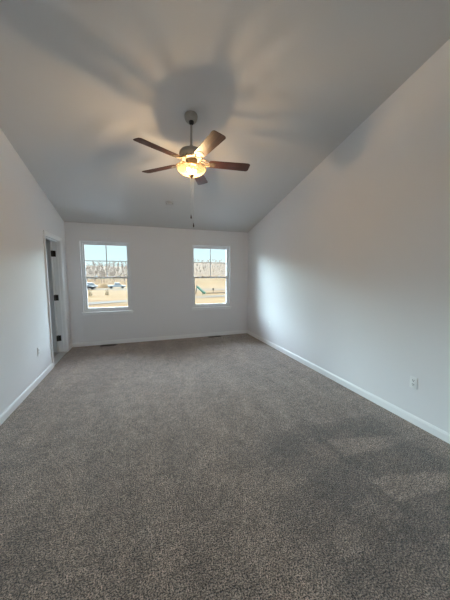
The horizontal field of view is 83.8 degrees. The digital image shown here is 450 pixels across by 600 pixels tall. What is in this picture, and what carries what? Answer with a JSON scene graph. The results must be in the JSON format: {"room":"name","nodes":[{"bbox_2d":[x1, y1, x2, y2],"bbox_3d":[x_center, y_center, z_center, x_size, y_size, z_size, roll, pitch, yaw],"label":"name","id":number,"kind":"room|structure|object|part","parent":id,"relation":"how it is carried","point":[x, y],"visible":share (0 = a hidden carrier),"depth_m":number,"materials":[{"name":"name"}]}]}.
{"room":"empty bedroom","nodes":[
{"label":"empty bedroom","id":0,"kind":"room"},
{"bbox_2d":[0,128,70,414],"bbox_3d":[-1.958,-0.786,1.399,0.115,4.169,7.446,-2,6,-19],"label":"wall","id":1,"kind":"structure","parent":0,"point":[26,211],"depth_m":2.98,"materials":[{"name":"paint"}]},
{"bbox_2d":[0,363,53,424],"bbox_3d":[-1.703,1.302,1.053,0.014,0.083,6.030,-2,6,-19],"label":"baseboard","id":2,"kind":"structure","parent":1,"relation":"attached to","point":[19,400],"depth_m":2.89,"materials":[{"name":"white paint"}]},
{"bbox_2d":[46,241,60,352],"bbox_3d":[-3.414,-0.041,4.590,0.789,2.006,0.161,2,6,18],"label":"door","id":3,"kind":"structure","parent":1,"relation":"in","point":[56,338],"depth_m":4.51,"materials":[{"name":"paint"}]},
{"bbox_2d":[43,230,68,366],"bbox_3d":[-2.877,-0.028,4.189,0.151,2.095,0.890,-2,6,-19],"label":"door frame","id":4,"kind":"structure","parent":1,"relation":"attached to","point":[56,243],"depth_m":4.52,"materials":[{"name":"white paint"}]},
{"bbox_2d":[64,222,247,342],"bbox_3d":[-1.276,-0.339,5.556,3.813,2.440,0.140,-2,6,-19],"label":"wall","id":5,"kind":"structure","parent":0,"point":[160,258],"depth_m":5.42,"materials":[{"name":"paint"}]},
{"bbox_2d":[80,241,132,314],"bbox_3d":[-2.415,-0.441,5.134,0.962,1.466,0.171,-2,6,-19],"label":"window","id":6,"kind":"structure","parent":5,"relation":"in","point":[106,310],"depth_m":5.13,"materials":[{"name":"white plastic"}]},
{"bbox_3d":[-2.435,-0.798,5.157,0.842,0.702,0.028,-2,6,-19],"label":"sash","id":7,"kind":"part","parent":6,"relation":"part of","materials":[{"name":"white plastic"}]},
{"bbox_2d":[85,245,126,276],"bbox_3d":[-2.433,-0.798,5.152,0.785,0.639,0.005,-2,6,-19],"label":"window pane","id":8,"kind":"object","parent":6,"relation":"attached to","point":[106,261],"depth_m":5.16,"materials":[{"name":"glass"}]},
{"bbox_3d":[-2.425,-0.138,5.193,0.850,0.684,0.035,-2,6,-19],"label":"sash","id":9,"kind":"part","parent":6,"relation":"part of","materials":[{"name":"clear glass"}]},
{"bbox_3d":[-2.411,0.260,5.191,0.962,0.060,0.141,-2,6,-19],"label":"sill","id":10,"kind":"part","parent":6,"relation":"part of","materials":[{"name":"white paint"}]},
{"bbox_2d":[72,330,246,346],"bbox_3d":[-1.252,0.841,5.603,3.785,0.083,0.014,-2,6,-19],"label":"baseboard","id":11,"kind":"structure","parent":5,"relation":"attached to","point":[119,341],"depth_m":5.50,"materials":[{"name":"white paint"}]},
{"bbox_2d":[191,245,230,309],"bbox_3d":[-0.325,-0.511,5.842,0.962,1.466,0.171,-2,6,-19],"label":"window","id":12,"kind":"structure","parent":5,"relation":"in","point":[212,306],"depth_m":5.86,"materials":[{"name":"white plastic"}]},
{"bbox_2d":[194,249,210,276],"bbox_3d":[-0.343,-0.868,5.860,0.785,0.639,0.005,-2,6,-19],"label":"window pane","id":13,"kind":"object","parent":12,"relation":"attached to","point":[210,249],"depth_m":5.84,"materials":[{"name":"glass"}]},
{"bbox_3d":[-0.345,-0.868,5.865,0.842,0.702,0.028,-2,6,-19],"label":"sash","id":14,"kind":"part","parent":12,"relation":"part of","materials":[{"name":"white plastic"}]},
{"bbox_3d":[-0.335,-0.208,5.900,0.850,0.684,0.035,-2,6,-19],"label":"sash","id":15,"kind":"part","parent":12,"relation":"part of","materials":[{"name":"clear glass"}]},
{"bbox_3d":[-0.321,0.190,5.899,0.962,0.060,0.141,-2,6,-19],"label":"sill","id":16,"kind":"part","parent":12,"relation":"part of","materials":[{"name":"white paint"}]},
{"bbox_2d":[0,333,449,599],"bbox_3d":[-0.101,1.285,2.245,4.043,0.120,7.446,-2,6,-19],"label":"floor","id":17,"kind":"structure","parent":0,"point":[225,467],"depth_m":1.74,"materials":[{"name":"grey carpet"}]},
{"bbox_2d":[54,352,66,365],"bbox_3d":[-2.881,1.008,4.294,0.129,0.012,0.760,-2,6,-19],"label":"threshold","id":18,"kind":"object","parent":17,"relation":"on","point":[59,355],"visible":0.58,"depth_m":4.37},
{"bbox_2d":[0,0,449,232],"bbox_3d":[-0.102,-2.093,1.916,4.083,1.878,7.516,-2,6,-19],"label":"ceiling","id":19,"kind":"structure","parent":0,"point":[285,83],"depth_m":2.35,"materials":[{"name":"paint"}]},
{"bbox_2d":[166,201,172,205],"bbox_3d":[-0.964,-1.671,4.355,0.124,0.058,0.123,-1,6,-14],"label":"smoke detector","id":20,"kind":"object","parent":19,"relation":"attached to","point":[168,203],"visible":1,"depth_m":4.32,"materials":[{"name":"beige plastic"}]},
{"bbox_2d":[133,110,249,226],"bbox_3d":[-0.324,-1.379,2.679,1.219,1.139,1.231,-2,6,-19],"label":"ceiling fan","id":21,"kind":"object","parent":19,"relation":"hanging from","point":[191,156],"visible":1,"depth_m":2.59,"materials":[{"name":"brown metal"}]},
{"bbox_3d":[-0.635,-1.438,2.374,0.136,0.006,0.455,21,18,39],"label":"blade","id":22,"kind":"part","parent":21,"relation":"part of","materials":[{"name":"brown wood"}]},
{"bbox_3d":[-0.734,-1.486,2.847,0.455,0.006,0.136,3,18,24],"label":"blade","id":23,"kind":"part","parent":21,"relation":"part of","materials":[{"name":"brown wood"}]},
{"bbox_3d":[-0.358,-1.370,2.688,0.300,0.070,0.300,-2,6,-19],"label":"lamp shade","id":24,"kind":"part","parent":21,"relation":"part of","materials":[{"name":"white glass"}]},
{"bbox_3d":[-0.313,-1.510,3.086,0.136,0.006,0.455,-11,4,7],"label":"blade","id":25,"kind":"part","parent":21,"relation":"part of","materials":[{"name":"brown wood"}]},
{"bbox_3d":[-0.153,-1.433,2.322,0.136,0.006,0.455,11,0,-30],"label":"blade","id":26,"kind":"part","parent":21,"relation":"part of","materials":[{"name":"brown wood"}]},
{"bbox_3d":[0.046,-1.477,2.762,0.455,0.006,0.136,-1,-6,-12],"label":"blade","id":27,"kind":"part","parent":21,"relation":"part of","materials":[{"name":"brown wood"}]},
{"bbox_2d":[247,39,449,433],"bbox_3d":[1.761,-0.910,2.658,0.115,4.169,7.446,-2,6,-19],"label":"wall","id":28,"kind":"structure","parent":0,"point":[349,272],"depth_m":2.77,"materials":[{"name":"paint"}]},
{"bbox_2d":[247,330,449,443],"bbox_3d":[1.704,1.126,2.824,0.014,0.083,7.206,-2,6,-19],"label":"baseboard","id":29,"kind":"structure","parent":28,"relation":"attached to","point":[441,434],"depth_m":2.87,"materials":[{"name":"white paint"}]},
{"bbox_2d":[409,376,417,389],"bbox_3d":[1.829,0.801,2.432,0.009,0.115,0.070,-2,6,-19],"label":"wall outlet","id":30,"kind":"object","parent":28,"relation":"attached to","point":[413,380],"visible":1,"depth_m":2.43,"materials":[{"name":"white plastic"}]},
{"label":"outside","id":31,"kind":"structure","parent":0,"visible":0},
{"bbox_2d":[86,262,225,307],"bbox_3d":[-27.191,-19.693,153.266,368.000,17.439,296.000,-2,6,-19],"label":"field","id":32,"kind":"structure","parent":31,"point":[203,283],"depth_m":88.66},
{"bbox_2d":[96,283,109,287],"bbox_3d":[-41.750,-4.970,86.155,5.935,1.799,4.341,-2,6,-19],"label":"dirt mound","id":33,"kind":"object","parent":32,"relation":"on","point":[102,285],"visible":0.83,"depth_m":85.02,"materials":[{"name":"beige soil"}]},
{"bbox_2d":[108,283,125,288],"bbox_3d":[-34.971,-4.635,81.004,5.200,1.849,1.840,-3,6,-24],"label":"pickup truck","id":34,"kind":"object","parent":32,"relation":"on","point":[115,284],"visible":0.98,"depth_m":80.27,"materials":[{"name":"silver metal"}]},
{"bbox_2d":[195,285,205,294],"bbox_3d":[-5.279,-2.145,53.723,2.174,1.958,1.240,0,6,1],"label":"slide","id":35,"kind":"object","parent":32,"relation":"on","point":[198,287],"visible":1,"depth_m":53.33,"materials":[{"name":"green plastic"}]},
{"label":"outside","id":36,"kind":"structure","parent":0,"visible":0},
{"bbox_2d":[87,289,225,289],"bbox_3d":[-11.188,-3.736,79.667,150.597,0.255,23.990,-2,6,-19],"label":"road","id":37,"kind":"structure","parent":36,"point":[87,289],"depth_m":73.76,"materials":[{"name":"grey asphalt"}]},
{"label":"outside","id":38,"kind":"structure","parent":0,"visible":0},
{"bbox_2d":[88,295,225,304],"bbox_3d":[-4.908,-0.188,45.000,100.786,0.303,8.958,-3,6,-24],"label":"track","id":39,"kind":"object","parent":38,"point":[102,302],"visible":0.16,"depth_m":39.85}
]}

